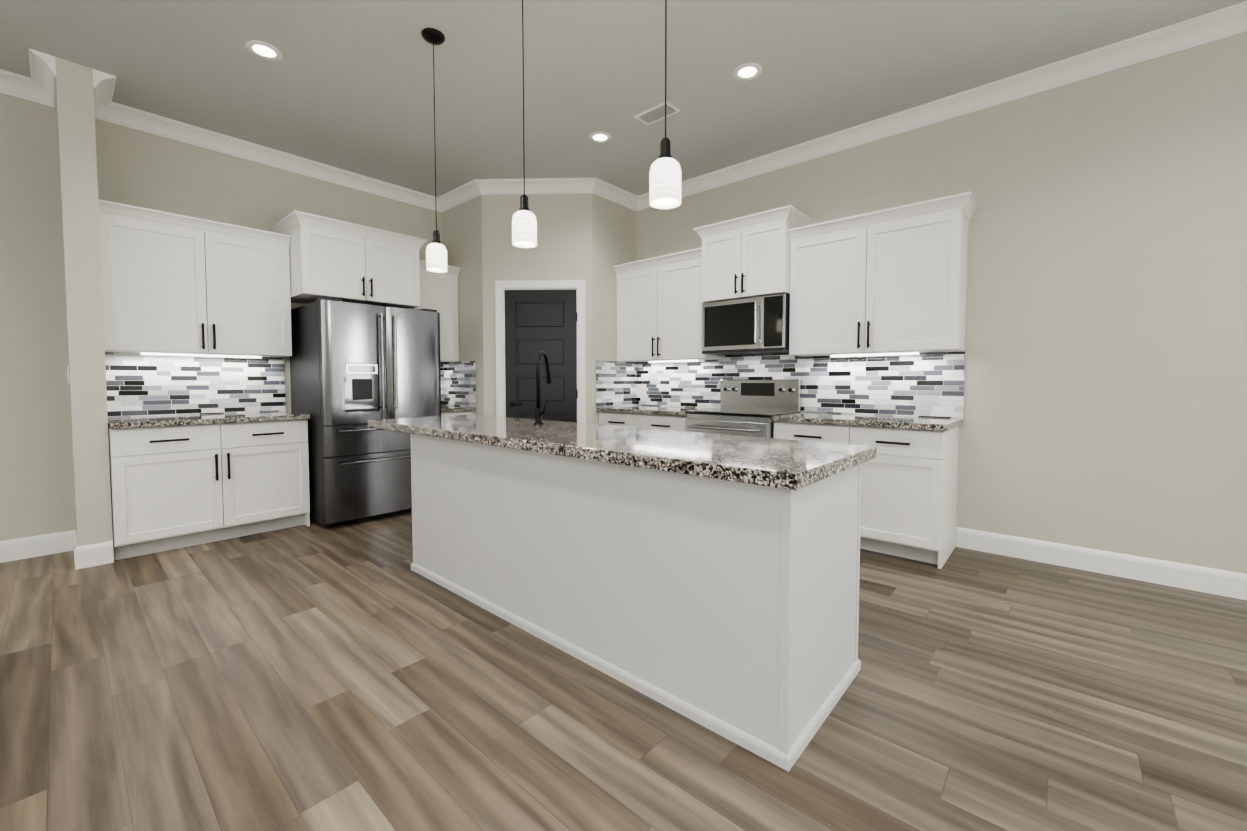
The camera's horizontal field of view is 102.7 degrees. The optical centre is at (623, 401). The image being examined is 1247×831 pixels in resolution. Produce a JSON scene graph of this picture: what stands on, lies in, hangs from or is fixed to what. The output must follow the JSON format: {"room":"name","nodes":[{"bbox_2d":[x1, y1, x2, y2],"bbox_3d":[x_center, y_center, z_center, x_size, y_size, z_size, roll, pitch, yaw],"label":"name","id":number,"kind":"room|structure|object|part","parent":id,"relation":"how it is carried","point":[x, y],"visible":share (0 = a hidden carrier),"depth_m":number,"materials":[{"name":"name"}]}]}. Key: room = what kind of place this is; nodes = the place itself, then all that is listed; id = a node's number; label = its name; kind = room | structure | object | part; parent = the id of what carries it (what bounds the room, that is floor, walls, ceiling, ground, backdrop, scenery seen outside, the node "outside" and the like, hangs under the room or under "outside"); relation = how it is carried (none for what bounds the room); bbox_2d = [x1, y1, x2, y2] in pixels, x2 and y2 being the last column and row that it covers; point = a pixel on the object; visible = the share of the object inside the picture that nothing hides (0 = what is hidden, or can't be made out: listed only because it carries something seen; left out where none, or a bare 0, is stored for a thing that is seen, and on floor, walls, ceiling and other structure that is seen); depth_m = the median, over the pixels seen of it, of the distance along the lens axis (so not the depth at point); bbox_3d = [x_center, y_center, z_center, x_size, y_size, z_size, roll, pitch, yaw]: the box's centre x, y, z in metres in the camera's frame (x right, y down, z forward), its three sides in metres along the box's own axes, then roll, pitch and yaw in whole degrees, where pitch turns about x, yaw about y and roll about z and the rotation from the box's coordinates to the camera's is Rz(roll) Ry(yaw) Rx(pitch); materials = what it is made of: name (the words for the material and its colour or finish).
{"room":"kitchen","nodes":[
{"label":"kitchen","id":0,"kind":"room"},
{"bbox_2d":[55,57,112,546],"bbox_3d":[-3.587,-0.527,3.314,0.540,3.140,0.155,2,3,41],"label":"wall","id":1,"kind":"structure","parent":0,"point":[82,268],"depth_m":3.13,"materials":[{"name":"grey paint"}]},
{"bbox_2d":[68,530,83,569],"bbox_3d":[-3.625,0.975,3.298,0.525,0.140,0.015,2,3,41],"label":"baseboard","id":2,"kind":"structure","parent":1,"relation":"attached to","point":[72,538],"depth_m":3.15,"materials":[{"name":"white wood"}]},
{"bbox_2d":[0,93,443,540],"bbox_3d":[-4.141,-0.523,3.207,0.150,3.140,9.380,2,3,41],"label":"wall","id":3,"kind":"structure","parent":0,"point":[138,168],"depth_m":3.40,"materials":[{"name":"grey paint"}]},
{"bbox_2d":[0,531,67,562],"bbox_3d":[-5.449,1.043,1.664,0.015,0.140,4.880,2,3,41],"label":"baseboard","id":4,"kind":"structure","parent":3,"relation":"attached to","point":[53,543],"depth_m":3.34,"materials":[{"name":"white wood"}]},
{"bbox_2d":[98,199,291,356],"bbox_3d":[-3.229,-0.860,3.824,0.380,0.984,1.092,2,3,41],"label":"upper cabinet","id":5,"kind":"object","parent":3,"relation":"attached to","point":[172,283],"visible":0.94,"depth_m":3.67,"materials":[{"name":"white wood"}]},
{"bbox_2d":[141,353,261,357],"bbox_3d":[-3.299,-0.364,3.932,0.040,0.015,0.730,2,3,41],"label":"under-cabinet light","id":6,"kind":"object","parent":5,"relation":"attached to","point":[168,354],"visible":1,"depth_m":3.90,"materials":[{"name":"white plastic"}]},
{"bbox_2d":[105,352,475,417],"bbox_3d":[-2.626,-0.152,4.346,0.633,0.471,2.628,2,3,41],"label":"backsplash","id":7,"kind":"structure","parent":3,"relation":"attached to","point":[138,385],"depth_m":3.99,"materials":[{"name":"tile"}]},
{"bbox_2d":[271,210,426,308],"bbox_3d":[-2.439,-1.198,4.494,0.660,0.624,1.077,2,3,41],"label":"upper cabinet","id":8,"kind":"object","parent":3,"relation":"attached to","point":[344,261],"visible":0.96,"depth_m":4.23,"materials":[{"name":"white wood"}]},
{"bbox_2d":[412,260,460,361],"bbox_3d":[-2.012,-0.917,5.201,0.380,0.984,0.485,2,3,41],"label":"upper cabinet","id":9,"kind":"object","parent":3,"relation":"attached to","point":[439,292],"visible":0.33,"depth_m":5.18,"materials":[{"name":"white wood"}]},
{"bbox_2d":[442,194,636,423],"bbox_3d":[-0.926,-0.618,5.503,1.630,3.140,1.380,2,3,41],"label":"wall","id":10,"kind":"structure","parent":0,"point":[590,239],"depth_m":5.00,"materials":[{"name":"grey paint"}]},
{"bbox_2d":[495,280,585,422],"bbox_3d":[-0.828,-0.120,5.060,0.904,2.182,0.138,0,2,2],"label":"trim","id":11,"kind":"structure","parent":10,"relation":"attached to","point":[578,286],"depth_m":4.97,"materials":[{"name":"white wood"}]},
{"bbox_2d":[505,290,577,422],"bbox_3d":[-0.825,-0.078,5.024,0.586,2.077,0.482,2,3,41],"label":"pantry door","id":12,"kind":"structure","parent":10,"relation":"in","point":[537,322],"depth_m":5.00,"materials":[{"name":"black wood"}]},
{"bbox_2d":[0,1,1246,212],"bbox_3d":[-0.757,-1.912,0.159,8.880,0.112,9.080,2,3,41],"label":"crown molding","id":13,"kind":"structure","parent":10,"relation":"attached to","point":[1138,49],"depth_m":3.66,"materials":[{"name":"white wood"}]},
{"bbox_2d":[0,509,1246,830],"bbox_3d":[-0.757,1.200,0.288,9.180,0.060,9.380,2,3,41],"label":"floor","id":14,"kind":"structure","parent":0,"point":[352,675],"depth_m":1.78,"materials":[{"name":"brown wood"}]},
{"bbox_2d":[108,419,309,559],"bbox_3d":[-3.123,0.586,3.805,0.644,0.875,1.115,2,3,41],"label":"base cabinet","id":15,"kind":"object","parent":14,"relation":"on","point":[174,487],"visible":0.98,"depth_m":3.56,"materials":[{"name":"white wood"}]},
{"bbox_2d":[108,411,309,428],"bbox_3d":[-3.123,0.129,3.790,0.633,0.040,1.120,2,3,41],"label":"countertop","id":16,"kind":"structure","parent":15,"relation":"on","point":[150,421],"depth_m":3.60,"materials":[{"name":"stone"}]},
{"bbox_2d":[290,297,440,526],"bbox_3d":[-2.290,0.078,4.490,0.897,1.833,0.977,2,3,41],"label":"fridge","id":17,"kind":"object","parent":14,"relation":"on","point":[355,368],"visible":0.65,"depth_m":4.11,"materials":[{"name":"silver metal"}]},
{"bbox_2d":[441,411,473,415],"bbox_3d":[-1.913,0.529,5.173,0.644,0.875,0.485,2,3,41],"label":"base cabinet","id":18,"kind":"object","parent":14,"relation":"on","point":[457,413],"visible":0.02,"depth_m":5.01,"materials":[{"name":"white wood"}]},
{"bbox_2d":[441,405,475,412],"bbox_3d":[-1.918,0.072,5.155,0.633,0.040,0.490,2,3,41],"label":"countertop","id":19,"kind":"structure","parent":18,"relation":"on","point":[447,408],"depth_m":5.04,"materials":[{"name":"stone"}]},
{"bbox_2d":[411,434,861,771],"bbox_3d":[-0.181,0.641,2.566,2.446,0.867,0.716,2,3,41],"label":"kitchen island","id":20,"kind":"object","parent":14,"relation":"on","point":[728,610],"visible":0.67,"depth_m":1.86,"materials":[{"name":"paint"}]},
{"bbox_2d":[368,414,876,490],"bbox_3d":[-0.355,0.177,2.711,2.982,0.048,0.815,2,3,41],"label":"island countertop","id":21,"kind":"structure","parent":20,"relation":"on","point":[788,464],"depth_m":2.03,"materials":[{"name":"stone"}]},
{"bbox_2d":[534,351,551,424],"bbox_3d":[-0.484,-0.092,3.133,0.227,0.456,0.242,2,3,41],"label":"island faucet","id":22,"kind":"object","parent":21,"relation":"on","point":[539,413],"visible":1,"depth_m":3.04,"materials":[{"name":"black metal"}]},
{"bbox_2d":[599,412,686,430],"bbox_3d":[0.336,0.540,4.924,1.082,0.875,0.644,2,3,41],"label":"base cabinet","id":23,"kind":"object","parent":14,"relation":"on","point":[667,422],"visible":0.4,"depth_m":4.67,"materials":[{"name":"white wood"}]},
{"bbox_2d":[596,405,712,415],"bbox_3d":[0.338,0.083,4.908,1.082,0.040,0.633,2,3,41],"label":"countertop","id":24,"kind":"structure","parent":23,"relation":"on","point":[659,410],"depth_m":4.76,"materials":[{"name":"stone"}]},
{"bbox_2d":[685,379,801,437],"bbox_3d":[1.006,0.407,4.265,0.772,1.195,0.716,2,3,41],"label":"range","id":25,"kind":"object","parent":14,"relation":"on","point":[751,408],"visible":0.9,"depth_m":4.25,"materials":[{"name":"silver metal"}]},
{"bbox_2d":[774,422,958,568],"bbox_3d":[1.750,0.591,3.677,1.114,0.875,0.644,2,3,41],"label":"base cabinet","id":26,"kind":"object","parent":14,"relation":"on","point":[909,483],"visible":0.44,"depth_m":3.28,"materials":[{"name":"white wood"}]},
{"bbox_2d":[772,412,962,430],"bbox_3d":[1.760,0.135,3.654,1.136,0.040,0.633,2,3,41],"label":"countertop","id":27,"kind":"structure","parent":26,"relation":"on","point":[926,423],"depth_m":3.46,"materials":[{"name":"stone"}]},
{"bbox_2d":[0,0,1246,196],"bbox_3d":[-0.757,-1.998,0.156,9.180,0.060,9.380,2,3,41],"label":"ceiling","id":28,"kind":"structure","parent":0,"point":[347,85],"depth_m":3.11,"materials":[{"name":"grey paint"}]},
{"bbox_2d":[245,40,282,60],"bbox_3d":[-2.128,-2.079,2.953,0.180,0.006,0.180,2,3,41],"label":"recessed light","id":29,"kind":"object","parent":28,"relation":"in","point":[263,50],"visible":1,"depth_m":2.95,"materials":[{"name":"white"}]},
{"bbox_2d":[422,28,446,272],"bbox_3d":[-1.079,-1.419,2.854,0.124,1.320,0.124,2,3,41],"label":"pendant light","id":30,"kind":"object","parent":28,"relation":"hanging from","point":[433,36],"depth_m":2.83,"materials":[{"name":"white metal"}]},
{"bbox_3d":[-1.079,-0.835,2.878,0.114,0.152,0.114,2,3,41],"label":"pendant light shade","id":31,"kind":"part","parent":30,"relation":"part of","materials":[{"name":"white glass"}]},
{"bbox_2d":[512,0,536,247],"bbox_3d":[-0.464,-1.396,2.312,0.124,1.320,0.124,2,3,41],"label":"pendant light","id":32,"kind":"object","parent":28,"relation":"hanging from","point":[524,202],"depth_m":2.30,"materials":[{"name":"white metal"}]},
{"bbox_3d":[-0.464,-0.813,2.336,0.114,0.152,0.114,2,3,41],"label":"pendant light shade","id":33,"kind":"part","parent":32,"relation":"part of","materials":[{"name":"white glass"}]},
{"bbox_2d":[589,132,610,142],"bbox_3d":[-0.188,-2.123,4.001,0.180,0.006,0.180,2,3,41],"label":"recessed light","id":34,"kind":"object","parent":28,"relation":"in","point":[599,137],"visible":1,"depth_m":4.00,"materials":[{"name":"white"}]},
{"bbox_2d":[634,101,680,124],"bbox_3d":[0.245,-2.105,3.646,0.310,0.012,0.170,2,3,41],"label":"ceiling vent","id":35,"kind":"object","parent":28,"relation":"in","point":[654,114],"visible":0.98,"depth_m":3.63,"materials":[{"name":"white metal"}]},
{"bbox_2d":[649,0,680,208],"bbox_3d":[0.151,-1.374,1.770,0.124,1.320,0.124,2,3,41],"label":"pendant light","id":36,"kind":"object","parent":28,"relation":"hanging from","point":[665,146],"depth_m":1.76,"materials":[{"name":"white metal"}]},
{"bbox_3d":[0.151,-0.790,1.794,0.114,0.152,0.114,2,3,41],"label":"pendant light shade","id":37,"kind":"part","parent":36,"relation":"part of","materials":[{"name":"white glass"}]},
{"bbox_2d":[733,63,761,80],"bbox_3d":[0.785,-2.088,3.155,0.180,0.006,0.180,2,3,41],"label":"recessed light","id":38,"kind":"object","parent":28,"relation":"in","point":[746,71],"visible":1,"depth_m":3.15,"materials":[{"name":"white"}]},
{"bbox_2d":[636,32,1246,573],"bbox_3d":[2.354,-0.540,3.629,9.030,3.140,0.150,2,3,41],"label":"wall","id":39,"kind":"structure","parent":0,"point":[1106,366],"depth_m":3.05,"materials":[{"name":"grey paint"}]},
{"bbox_2d":[613,247,722,361],"bbox_3d":[0.423,-0.907,4.963,1.083,0.984,0.380,2,3,41],"label":"upper cabinet","id":40,"kind":"object","parent":39,"relation":"attached to","point":[659,310],"visible":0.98,"depth_m":4.83,"materials":[{"name":"white wood"}]},
{"bbox_2d":[649,360,697,362],"bbox_3d":[0.497,-0.411,5.066,0.584,0.015,0.040,2,3,41],"label":"under-cabinet light","id":41,"kind":"object","parent":40,"relation":"attached to","point":[674,360],"depth_m":5.02,"materials":[{"name":"white plastic"}]},
{"bbox_2d":[693,205,812,302],"bbox_3d":[1.101,-1.208,4.305,0.890,0.649,0.450,2,3,41],"label":"upper cabinet","id":42,"kind":"object","parent":39,"relation":"attached to","point":[747,256],"visible":0.96,"depth_m":4.13,"materials":[{"name":"white wood"}]},
{"bbox_2d":[702,293,789,355],"bbox_3d":[1.097,-0.651,4.325,0.764,0.455,0.450,2,3,41],"label":"microwave","id":43,"kind":"object","parent":42,"relation":"attached to","point":[751,325],"visible":0.98,"depth_m":4.16,"materials":[{"name":"silver metal"}]},
{"bbox_2d":[596,352,964,418],"bbox_3d":[1.060,-0.156,4.263,3.008,0.560,0.633,2,3,41],"label":"backsplash","id":44,"kind":"structure","parent":39,"relation":"attached to","point":[926,385],"depth_m":4.16,"materials":[{"name":"tile"}]},
{"bbox_2d":[788,191,978,356],"bbox_3d":[1.865,-0.855,3.691,1.191,0.984,0.380,2,3,41],"label":"upper cabinet","id":45,"kind":"object","parent":39,"relation":"attached to","point":[892,280],"visible":1,"depth_m":3.53,"materials":[{"name":"white wood"}]},
{"bbox_2d":[830,352,918,356],"bbox_3d":[1.909,-0.359,3.820,0.616,0.015,0.040,2,3,41],"label":"under-cabinet light","id":46,"kind":"object","parent":45,"relation":"attached to","point":[887,354],"depth_m":3.78,"materials":[{"name":"white plastic"}]},
{"bbox_2d":[956,527,1246,599],"bbox_3d":[3.964,1.022,2.161,4.230,0.140,0.015,2,3,41],"label":"baseboard","id":47,"kind":"structure","parent":39,"relation":"attached to","point":[1231,584],"depth_m":3.03,"materials":[{"name":"white wood"}]}
]}

